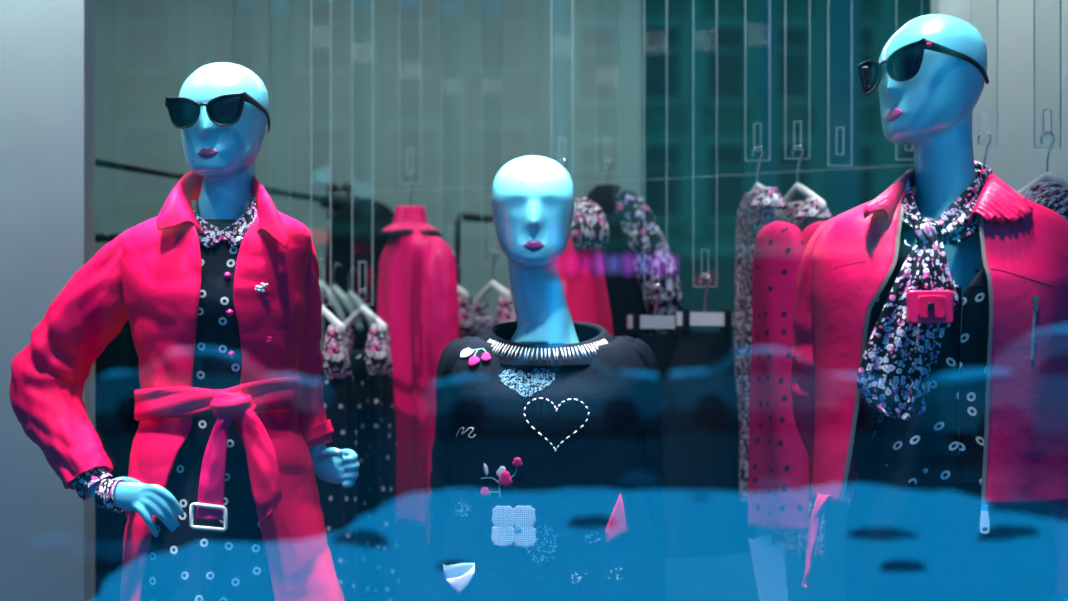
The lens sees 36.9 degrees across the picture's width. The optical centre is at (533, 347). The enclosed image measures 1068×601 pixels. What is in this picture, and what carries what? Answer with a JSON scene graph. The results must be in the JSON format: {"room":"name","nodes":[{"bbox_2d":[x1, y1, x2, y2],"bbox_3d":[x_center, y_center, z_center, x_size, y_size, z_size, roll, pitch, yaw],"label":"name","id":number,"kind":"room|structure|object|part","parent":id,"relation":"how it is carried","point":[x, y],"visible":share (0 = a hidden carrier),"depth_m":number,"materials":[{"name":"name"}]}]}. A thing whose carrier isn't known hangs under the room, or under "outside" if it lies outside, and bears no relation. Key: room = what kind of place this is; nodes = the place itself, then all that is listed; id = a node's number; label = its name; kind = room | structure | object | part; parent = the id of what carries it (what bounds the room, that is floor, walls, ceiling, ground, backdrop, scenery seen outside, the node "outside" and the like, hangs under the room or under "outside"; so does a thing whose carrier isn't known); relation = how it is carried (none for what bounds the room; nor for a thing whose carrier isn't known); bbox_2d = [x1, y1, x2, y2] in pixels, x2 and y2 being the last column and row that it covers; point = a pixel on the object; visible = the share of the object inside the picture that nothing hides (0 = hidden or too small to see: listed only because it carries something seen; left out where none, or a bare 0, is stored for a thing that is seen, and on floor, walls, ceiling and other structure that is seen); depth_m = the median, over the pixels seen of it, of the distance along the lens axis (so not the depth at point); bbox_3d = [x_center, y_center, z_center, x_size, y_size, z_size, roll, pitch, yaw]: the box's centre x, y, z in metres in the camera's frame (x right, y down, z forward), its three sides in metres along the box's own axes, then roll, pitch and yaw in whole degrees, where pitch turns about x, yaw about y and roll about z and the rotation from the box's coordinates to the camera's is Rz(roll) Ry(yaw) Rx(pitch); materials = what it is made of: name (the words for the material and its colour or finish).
{"room":"clothing store","nodes":[
{"label":"clothing store","id":0,"kind":"room"},
{"bbox_2d":[0,0,94,600],"bbox_3d":[-1.706,-0.275,4.000,1.189,3.050,0.100,0,0,0],"label":"wall","id":1,"kind":"structure","parent":0,"point":[47,47],"depth_m":3.95,"materials":[{"name":"grey paint"}]},
{"bbox_2d":[95,0,641,351],"bbox_3d":[-0.934,-0.275,6.460,2.732,3.050,0.120,0,0,0],"label":"wall","id":2,"kind":"structure","parent":0,"point":[146,50],"depth_m":6.40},
{"bbox_2d":[95,521,430,600],"bbox_3d":[-0.934,0.633,6.380,2.732,1.234,0.036,0,0,0],"label":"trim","id":3,"kind":"structure","parent":2,"relation":"attached to","point":[413,546],"depth_m":6.36,"materials":[{"name":"blue"}]},
{"bbox_2d":[642,0,930,600],"bbox_3d":[1.366,-0.275,6.560,1.868,3.050,0.120,0,0,0],"label":"wall","id":4,"kind":"structure","parent":0,"point":[731,577],"depth_m":6.50,"materials":[{"name":"teal glass"}]},
{"bbox_2d":[802,221,845,502],"bbox_3d":[0.692,0.030,3.839,0.086,0.669,0.193,0,0,-29],"label":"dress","id":5,"kind":"object","parent":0,"point":[807,233],"visible":0.03,"depth_m":3.82,"materials":[{"name":"fabric"}]},
{"bbox_2d":[931,0,1067,600],"bbox_3d":[1.770,-0.275,4.950,1.060,3.050,0.100,0,0,0],"label":"wall partition","id":6,"kind":"structure","parent":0,"point":[1018,163],"depth_m":4.90,"materials":[{"name":"grey paint"}]},
{"bbox_3d":[0.000,-1.860,4.450,4.900,0.120,4.500,0,0,0],"label":"ceiling","id":7,"kind":"structure","parent":0,"visible":0},
{"bbox_2d":[233,0,251,70],"bbox_3d":[-0.911,-1.053,5.000,0.059,1.494,0.005,0,0,0],"label":"strip","id":8,"kind":"object","parent":7,"relation":"hanging from","point":[233,0],"visible":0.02,"depth_m":5.00,"materials":[{"name":"plastic"}]},
{"bbox_2d":[270,0,289,216],"bbox_3d":[-0.794,-0.988,5.000,0.062,1.625,0.005,0,0,0],"label":"strip","id":9,"kind":"object","parent":7,"relation":"hanging from","point":[270,0],"visible":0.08,"depth_m":5.00,"materials":[{"name":"plastic"}]},
{"bbox_2d":[311,0,330,304],"bbox_3d":[-0.562,-0.957,4.220,0.053,1.687,0.005,0,0,0],"label":"strip","id":10,"kind":"object","parent":7,"relation":"hanging from","point":[311,0],"visible":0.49,"depth_m":4.22,"materials":[{"name":"plastic"}]},
{"bbox_2d":[320,286,345,337],"bbox_3d":[-0.562,-0.092,4.220,0.017,0.141,0.396,0,0,-24],"label":"hanger","id":11,"kind":"object","parent":10,"relation":"hanging from","point":[330,317],"visible":0.53,"depth_m":4.11,"materials":[{"name":"white plastic"}]},
{"bbox_3d":[-0.562,-0.068,4.220,0.017,0.094,0.396,0,0,-24],"label":"arm","id":12,"kind":"part","parent":11,"relation":"part of","materials":[{"name":"white paint"}]},
{"bbox_2d":[315,324,357,600],"bbox_3d":[-0.562,0.376,4.219,0.136,0.873,0.422,0,0,-25],"label":"dress","id":13,"kind":"object","parent":11,"relation":"hanging from","point":[338,503],"visible":0.39,"depth_m":4.05,"materials":[{"name":"fabric"}]},
{"bbox_2d":[352,0,372,304],"bbox_3d":[-0.477,-0.960,4.450,0.058,1.680,0.005,0,0,0],"label":"strip","id":14,"kind":"object","parent":7,"relation":"hanging from","point":[352,0],"visible":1,"depth_m":4.45,"materials":[{"name":"plastic"}]},
{"bbox_2d":[343,288,387,336],"bbox_3d":[-0.477,-0.096,4.450,0.017,0.139,0.396,0,0,-24],"label":"hanger","id":15,"kind":"object","parent":14,"relation":"hanging from","point":[363,309],"visible":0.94,"depth_m":4.42,"materials":[{"name":"white plastic"}]},
{"bbox_3d":[-0.477,-0.074,4.450,0.017,0.094,0.396,0,0,-24],"label":"arm","id":16,"kind":"part","parent":15,"relation":"part of","materials":[{"name":"white paint"}]},
{"bbox_2d":[348,324,399,600],"bbox_3d":[-0.476,0.370,4.449,0.134,0.873,0.421,0,0,-24],"label":"dress","id":17,"kind":"object","parent":15,"relation":"hanging from","point":[372,368],"visible":0.7,"depth_m":4.29,"materials":[{"name":"black fabric"}]},
{"bbox_2d":[399,0,420,183],"bbox_3d":[-0.368,-1.143,4.750,0.065,1.313,0.005,0,0,0],"label":"strip","id":18,"kind":"object","parent":7,"relation":"hanging from","point":[399,0],"visible":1,"depth_m":4.75,"materials":[{"name":"plastic"}]},
{"bbox_2d":[406,172,426,240],"bbox_3d":[-0.368,-0.395,4.750,0.017,0.257,0.291,0,0,-28],"label":"hanger","id":19,"kind":"object","parent":18,"relation":"hanging from","point":[408,172],"visible":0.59,"depth_m":4.75,"materials":[{"name":"silver metal"}]},
{"bbox_2d":[377,205,459,544],"bbox_3d":[-0.337,0.068,4.704,0.189,0.977,0.471,0,0,-35],"label":"coat","id":20,"kind":"object","parent":19,"relation":"hanging from","point":[417,296],"visible":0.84,"depth_m":4.61,"materials":[{"name":"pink fabric"}]},
{"bbox_2d":[308,160,995,193],"bbox_3d":[0.318,-0.494,4.638,2.023,0.082,0.012,0,0,5],"label":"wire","id":21,"kind":"object","parent":18,"relation":"attached to","point":[987,160],"visible":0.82,"depth_m":4.63,"materials":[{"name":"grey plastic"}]},
{"bbox_2d":[441,0,461,265],"bbox_3d":[-0.260,-1.029,5.050,0.066,1.541,0.005,0,0,0],"label":"strip","id":22,"kind":"object","parent":7,"relation":"hanging from","point":[441,0],"visible":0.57,"depth_m":5.05,"materials":[{"name":"plastic"}]},
{"bbox_2d":[452,251,467,300],"bbox_3d":[-0.260,-0.220,5.050,0.021,0.172,0.392,0,0,-16],"label":"hanger","id":23,"kind":"object","parent":22,"relation":"hanging from","point":[461,292],"visible":0.34,"depth_m":4.89,"materials":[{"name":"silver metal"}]},
{"bbox_3d":[-0.260,-0.174,5.050,0.017,0.079,0.392,0,0,-16],"label":"arm","id":24,"kind":"part","parent":23,"relation":"part of","materials":[{"name":"white paint"}]},
{"bbox_2d":[458,296,475,337],"bbox_3d":[-0.259,0.227,5.052,0.122,0.772,0.427,0,0,-17],"label":"dress","id":25,"kind":"object","parent":23,"relation":"hanging from","point":[467,315],"visible":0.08,"depth_m":4.86,"materials":[{"name":"multicoloured fabric"}]},
{"bbox_2d":[482,0,502,263],"bbox_3d":[-0.131,-1.033,5.050,0.066,1.535,0.005,0,0,0],"label":"strip","id":26,"kind":"object","parent":7,"relation":"hanging from","point":[482,0],"visible":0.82,"depth_m":5.05,"materials":[{"name":"plastic"}]},
{"bbox_2d":[475,249,510,300],"bbox_3d":[-0.131,-0.224,5.050,0.021,0.178,0.392,0,0,-16],"label":"hanger","id":27,"kind":"object","parent":26,"relation":"hanging from","point":[502,291],"visible":1,"depth_m":5.04,"materials":[{"name":"silver metal"}]},
{"bbox_3d":[-0.131,-0.174,5.050,0.017,0.079,0.392,0,0,-16],"label":"arm","id":28,"kind":"part","parent":27,"relation":"part of","materials":[{"name":"white paint"}]},
{"bbox_2d":[473,296,516,336],"bbox_3d":[-0.131,0.227,5.052,0.118,0.772,0.428,0,0,-15],"label":"dress","id":29,"kind":"object","parent":27,"relation":"hanging from","point":[505,312],"visible":0.12,"depth_m":4.94,"materials":[{"name":"fabric"}]},
{"bbox_2d":[551,0,572,173],"bbox_3d":[0.076,-1.137,4.350,0.060,1.327,0.005,0,0,0],"label":"strip","id":30,"kind":"object","parent":7,"relation":"hanging from","point":[551,0],"visible":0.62,"depth_m":4.35,"materials":[{"name":"plastic"}]},
{"bbox_2d":[559,158,576,208],"bbox_3d":[0.076,-0.430,4.350,0.024,0.171,0.336,0,0,-11],"label":"hanger","id":31,"kind":"object","parent":30,"relation":"hanging from","point":[575,205],"visible":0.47,"depth_m":4.34,"materials":[{"name":"silver metal"}]},
{"bbox_2d":[557,197,612,335],"bbox_3d":[0.117,-0.189,4.323,0.199,0.431,0.377,0,0,0],"label":"dress","id":32,"kind":"object","parent":31,"relation":"hanging from","point":[580,268],"visible":0.46,"depth_m":4.18,"materials":[{"name":"pink fabric"}]},
{"bbox_2d":[596,0,618,172],"bbox_3d":[0.223,-1.165,4.850,0.070,1.270,0.005,0,0,0],"label":"strip","id":33,"kind":"object","parent":7,"relation":"hanging from","point":[596,0],"visible":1,"depth_m":4.85,"materials":[{"name":"plastic"}]},
{"bbox_2d":[603,160,611,184],"bbox_3d":[0.223,-0.470,4.850,0.260,0.202,0.017,0,0,40],"label":"hanger","id":34,"kind":"object","parent":33,"relation":"hanging from","point":[606,160],"visible":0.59,"depth_m":4.85,"materials":[{"name":"silver metal"}]},
{"bbox_2d":[585,185,682,335],"bbox_3d":[0.262,-0.257,4.810,0.225,0.469,0.456,0,0,-45],"label":"jacket","id":35,"kind":"object","parent":34,"relation":"hanging from","point":[622,259],"visible":0.48,"depth_m":4.71,"materials":[{"name":"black fabric"}]},
{"bbox_2d":[644,0,666,297],"bbox_3d":[0.327,-0.967,4.300,0.062,1.666,0.005,0,0,0],"label":"strip","id":36,"kind":"object","parent":7,"relation":"hanging from","point":[644,0],"visible":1,"depth_m":4.30,"materials":[{"name":"plastic"}]},
{"bbox_2d":[627,284,678,333],"bbox_3d":[0.327,-0.104,4.300,0.176,0.133,0.033,0,0,-28],"label":"hanger","id":37,"kind":"object","parent":36,"relation":"hanging from","point":[636,322],"visible":0.97,"depth_m":4.29,"materials":[{"name":"silver metal"}]},
{"bbox_2d":[629,334,678,387],"bbox_3d":[0.325,0.256,4.302,0.323,0.589,0.162,0,0,-30],"label":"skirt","id":38,"kind":"object","parent":37,"relation":"hanging from","point":[663,346],"visible":0.06,"depth_m":4.28,"materials":[{"name":"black fabric"}]},
{"bbox_2d":[693,0,716,286],"bbox_3d":[0.454,-0.981,4.250,0.064,1.638,0.005,0,0,0],"label":"strip","id":39,"kind":"object","parent":7,"relation":"hanging from","point":[693,0],"visible":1,"depth_m":4.25,"materials":[{"name":"plastic"}]},
{"bbox_2d":[676,273,732,330],"bbox_3d":[0.454,-0.122,4.250,0.176,0.153,0.033,0,0,-28],"label":"hanger","id":40,"kind":"object","parent":39,"relation":"hanging from","point":[685,319],"visible":1,"depth_m":4.24,"materials":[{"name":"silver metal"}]},
{"bbox_2d":[660,331,755,557],"bbox_3d":[0.455,0.249,4.249,0.323,0.588,0.160,0,0,-34],"label":"skirt","id":41,"kind":"object","parent":40,"relation":"hanging from","point":[705,516],"visible":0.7,"depth_m":4.18,"materials":[{"name":"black fabric"}]},
{"bbox_2d":[745,0,769,160],"bbox_3d":[0.587,-1.145,4.200,0.066,1.309,0.005,0,0,0],"label":"strip","id":42,"kind":"object","parent":7,"relation":"hanging from","point":[745,0],"visible":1,"depth_m":4.20,"materials":[{"name":"plastic"}]},
{"bbox_2d":[738,146,778,210],"bbox_3d":[0.587,-0.438,4.200,0.025,0.184,0.395,0,0,-7],"label":"hanger","id":43,"kind":"object","parent":42,"relation":"hanging from","point":[775,198],"visible":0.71,"depth_m":4.18,"materials":[{"name":"silver metal"}]},
{"bbox_3d":[0.587,-0.390,4.200,0.017,0.089,0.395,0,0,-6],"label":"arm","id":44,"kind":"part","parent":43,"relation":"part of","materials":[{"name":"white paint"}]},
{"bbox_2d":[734,187,787,502],"bbox_3d":[0.572,-0.005,4.191,0.108,0.808,0.375,0,0,-10],"label":"dress","id":45,"kind":"object","parent":43,"relation":"hanging from","point":[756,211],"visible":0.48,"depth_m":4.15,"materials":[{"name":"multicoloured fabric"}]},
{"bbox_2d":[748,221,808,531],"bbox_3d":[0.589,0.064,3.840,0.088,0.736,0.192,0,0,-25],"label":"dress","id":46,"kind":"object","parent":43,"relation":"hanging from","point":[778,467],"visible":0.81,"depth_m":3.79,"materials":[{"name":"pink fabric"}]},
{"bbox_2d":[785,0,809,158],"bbox_3d":[0.692,-1.148,4.200,0.066,1.304,0.005,0,0,0],"label":"strip","id":47,"kind":"object","parent":7,"relation":"hanging from","point":[785,0],"visible":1,"depth_m":4.20,"materials":[{"name":"plastic"}]},
{"bbox_2d":[775,145,825,217],"bbox_3d":[0.692,-0.432,4.200,0.024,0.201,0.398,0,0,-11],"label":"hanger","id":48,"kind":"object","parent":47,"relation":"hanging from","point":[805,191],"visible":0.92,"depth_m":4.18,"materials":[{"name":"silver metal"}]},
{"bbox_2d":[765,198,832,559],"bbox_3d":[0.692,0.075,4.192,0.104,0.914,0.380,0,0,-7],"label":"dress","id":49,"kind":"object","parent":48,"relation":"hanging from","point":[802,214],"visible":0.2,"depth_m":4.06,"materials":[{"name":"fabric"}]},
{"bbox_3d":[0.692,-0.383,4.200,0.017,0.103,0.398,0,0,-10],"label":"arm","id":50,"kind":"part","parent":48,"relation":"part of","materials":[{"name":"white paint"}]},
{"bbox_2d":[828,0,851,165],"bbox_3d":[0.803,-1.139,4.200,0.063,1.322,0.005,0,0,0],"label":"strip","id":51,"kind":"object","parent":7,"relation":"hanging from","point":[828,0],"visible":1,"depth_m":4.20,"materials":[{"name":"plastic"}]},
{"bbox_2d":[896,0,921,159],"bbox_3d":[0.961,-1.141,4.100,0.067,1.318,0.005,0,0,0],"label":"strip","id":52,"kind":"object","parent":7,"relation":"hanging from","point":[896,0],"visible":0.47,"depth_m":4.10,"materials":[{"name":"plastic"}]},
{"bbox_2d":[971,0,997,146],"bbox_3d":[1.042,-1.132,3.700,0.062,1.335,0.005,0,0,0],"label":"strip","id":53,"kind":"object","parent":7,"relation":"hanging from","point":[971,0],"visible":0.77,"depth_m":3.70,"materials":[{"name":"plastic"}]},
{"bbox_2d":[977,132,1016,191],"bbox_3d":[1.042,-0.408,3.700,0.021,0.184,0.260,0,0,-16],"label":"hanger","id":54,"kind":"object","parent":53,"relation":"hanging from","point":[988,144],"visible":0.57,"depth_m":3.70,"materials":[{"name":"silver metal"}]},
{"bbox_2d":[1034,0,1060,147],"bbox_3d":[1.188,-1.131,3.700,0.062,1.338,0.005,0,0,0],"label":"strip","id":55,"kind":"object","parent":7,"relation":"hanging from","point":[1034,0],"visible":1,"depth_m":3.70,"materials":[{"name":"plastic"}]},
{"bbox_2d":[1017,132,1067,194],"bbox_3d":[1.187,-0.407,3.700,0.018,0.185,0.319,0,0,-22],"label":"hanger","id":56,"kind":"object","parent":55,"relation":"hanging from","point":[1047,176],"visible":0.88,"depth_m":3.70,"materials":[{"name":"silver metal"}]},
{"bbox_3d":[1.188,-0.361,3.700,0.017,0.093,0.319,0,0,-22],"label":"arm","id":57,"kind":"part","parent":56,"relation":"part of","materials":[{"name":"white paint"}]},
{"bbox_2d":[1022,181,1067,220],"bbox_3d":[1.184,-0.132,3.699,0.124,0.501,0.303,0,0,-21],"label":"blouse","id":58,"kind":"object","parent":56,"relation":"hanging from","point":[1052,195],"visible":0.11,"depth_m":3.64,"materials":[{"name":"multicoloured fabric"}]},
{"bbox_3d":[0.000,1.310,4.500,4.900,0.120,4.300,0,0,0],"label":"floor","id":59,"kind":"structure","parent":0,"visible":0},
{"bbox_2d":[95,234,119,241],"bbox_3d":[-1.174,0.455,4.750,0.471,1.590,0.025,0,0,0],"label":"rack","id":60,"kind":"object","parent":59,"relation":"on","point":[98,237],"visible":0.02,"depth_m":4.74,"materials":[{"name":"black metal"}]},
{"bbox_2d":[9,62,359,600],"bbox_3d":[-0.692,0.330,3.317,0.772,1.836,0.361,0,0,3],"label":"mannequin","id":61,"kind":"object","parent":59,"relation":"on","point":[220,298],"visible":1,"depth_m":3.21},
{"bbox_3d":[-0.560,-0.480,3.270,0.016,0.057,0.168,0,0,7],"label":"temple arm","id":62,"kind":"part","parent":61,"relation":"part of","materials":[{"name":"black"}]},
{"bbox_2d":[95,158,359,220],"bbox_3d":[-1.052,0.319,5.227,0.147,1.862,1.693,0,0,25],"label":"rack","id":63,"kind":"object","parent":59,"relation":"on","point":[338,200],"visible":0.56,"depth_m":5.65,"materials":[{"name":"black metal"}]},
{"bbox_3d":[-1.040,-0.540,5.194,0.023,0.022,1.644,0,0,23],"label":"rail","id":64,"kind":"part","parent":63,"relation":"part of","materials":[{"name":"black metal"}]},
{"bbox_2d":[318,256,345,322],"bbox_3d":[-0.669,-0.191,5.296,0.032,0.232,0.163,0,0,-41],"label":"hanger","id":65,"kind":"object","parent":63,"relation":"hanging from","point":[335,303],"visible":0.66,"depth_m":5.27,"materials":[{"name":"white plastic"}]},
{"bbox_3d":[-0.670,-0.152,5.296,0.030,0.154,0.163,0,0,-42],"label":"arm","id":66,"kind":"part","parent":65,"relation":"part of"},
{"bbox_3d":[-0.718,-0.540,5.950,0.158,0.143,0.100,0,0,0],"label":"clamp knob","id":67,"kind":"part","parent":63,"relation":"part of","materials":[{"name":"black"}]},
{"bbox_2d":[331,262,362,331],"bbox_3d":[-0.608,-0.169,5.236,0.032,0.232,0.163,0,0,-41],"label":"hanger","id":68,"kind":"object","parent":63,"relation":"hanging from","point":[346,302],"visible":0.9,"depth_m":5.22,"materials":[{"name":"white plastic"}]},
{"bbox_3d":[-0.609,-0.130,5.236,0.030,0.154,0.163,0,0,-42],"label":"arm","id":69,"kind":"part","parent":68,"relation":"part of"},
{"bbox_2d":[347,268,372,326],"bbox_3d":[-0.549,-0.147,5.176,0.032,0.232,0.163,0,0,-41],"label":"hanger","id":70,"kind":"object","parent":63,"relation":"hanging from","point":[356,300],"visible":0.53,"depth_m":5.19,"materials":[{"name":"white plastic"}]},
{"bbox_3d":[-0.549,-0.108,5.176,0.030,0.154,0.163,0,0,-42],"label":"arm","id":71,"kind":"part","parent":70,"relation":"part of"},
{"bbox_2d":[453,212,493,295],"bbox_3d":[-0.149,0.404,5.318,0.048,1.693,0.356,0,0,41],"label":"rack","id":72,"kind":"object","parent":59,"relation":"on","point":[466,216],"visible":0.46,"depth_m":5.19,"materials":[{"name":"black metal"}]},
{"bbox_3d":[-0.253,0.408,5.200,0.053,1.684,0.024,0,0,0],"label":"post","id":73,"kind":"part","parent":72,"relation":"part of","materials":[{"name":"black metal"}]},
{"bbox_3d":[-0.142,-0.429,5.325,0.028,0.028,0.314,0,0,37],"label":"rail","id":74,"kind":"part","parent":72,"relation":"part of","materials":[{"name":"black metal"}]},
{"bbox_2d":[429,155,666,600],"bbox_3d":[0.032,0.417,3.443,0.526,1.662,0.260,0,0,0],"label":"mannequin","id":75,"kind":"object","parent":59,"relation":"on","point":[547,475],"visible":1,"depth_m":3.35},
{"bbox_2d":[514,525,520,531],"bbox_3d":[-0.034,0.376,3.327,0.015,0.014,0.004,0,0,5],"label":"flower","id":76,"kind":"object","parent":75,"relation":"on","point":[517,528],"depth_m":3.33,"materials":[{"name":"blue fabric"}]},
{"bbox_2d":[748,534,787,600],"bbox_3d":[0.653,0.852,3.900,0.258,0.797,0.180,0,0,0],"label":"display stand","id":77,"kind":"object","parent":59,"relation":"on","point":[768,558],"visible":1,"depth_m":3.89,"materials":[{"name":"white paint"}]},
{"bbox_2d":[789,14,1067,600],"bbox_3d":[0.765,0.311,2.995,0.575,1.873,0.412,0,0,17],"label":"mannequin","id":78,"kind":"object","parent":59,"relation":"on","point":[928,380],"visible":1,"depth_m":2.90},
{"bbox_2d":[906,290,953,323],"bbox_3d":[0.698,-0.072,2.822,0.080,0.058,0.018,0,0,0],"label":"pendant","id":79,"kind":"object","parent":78,"relation":"attached to","point":[922,306],"depth_m":2.81,"materials":[{"name":"pink plastic"}]},
{"bbox_3d":[0.776,-0.522,2.921,0.171,0.067,0.015,0,0,-32],"label":"temple arm","id":80,"kind":"part","parent":78,"relation":"part of","materials":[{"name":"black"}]},
{"bbox_3d":[0.803,0.311,2.850,0.017,0.040,0.003,0,0,0],"label":"zip pull","id":81,"kind":"part","parent":78,"relation":"part of","materials":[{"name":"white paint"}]},
{"bbox_3d":[0.896,-0.079,2.859,0.010,0.028,0.007,0,0,0],"label":"zip pull","id":82,"kind":"part","parent":78,"relation":"part of","materials":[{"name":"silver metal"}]},
{"bbox_3d":[-0.588,0.374,5.600,0.320,1.752,0.320,0,0,0],"label":"coat stand","id":83,"kind":"object","parent":59,"relation":"on","visible":0},
{"bbox_2d":[323,199,394,349],"bbox_3d":[-0.588,-0.006,5.599,0.322,1.032,0.172,0,0,0],"label":"coat","id":84,"kind":"object","parent":83,"relation":"hanging from","point":[383,216],"visible":0.27,"depth_m":5.55,"materials":[{"name":"black fabric"}]},
{"bbox_3d":[-1.277,-0.243,4.750,0.168,0.207,0.280,0,0,0],"label":"hanger","id":85,"kind":"object","parent":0,"visible":0},
{"bbox_2d":[95,320,128,583],"bbox_3d":[-1.276,0.223,4.750,0.087,0.901,0.403,0,0,-31],"label":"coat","id":86,"kind":"object","parent":85,"relation":"hanging from","point":[112,365],"visible":0.36,"depth_m":4.60,"materials":[{"name":"black fabric"}]},
{"bbox_3d":[-1.182,-0.243,4.750,0.168,0.207,0.280,0,0,0],"label":"hanger","id":87,"kind":"object","parent":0,"visible":0},
{"bbox_2d":[128,319,140,459],"bbox_3d":[-1.182,0.223,4.750,0.085,0.901,0.403,0,0,-29],"label":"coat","id":88,"kind":"object","parent":87,"relation":"hanging from","point":[134,382],"visible":0.03,"depth_m":4.66,"materials":[{"name":"black fabric"}]}
]}

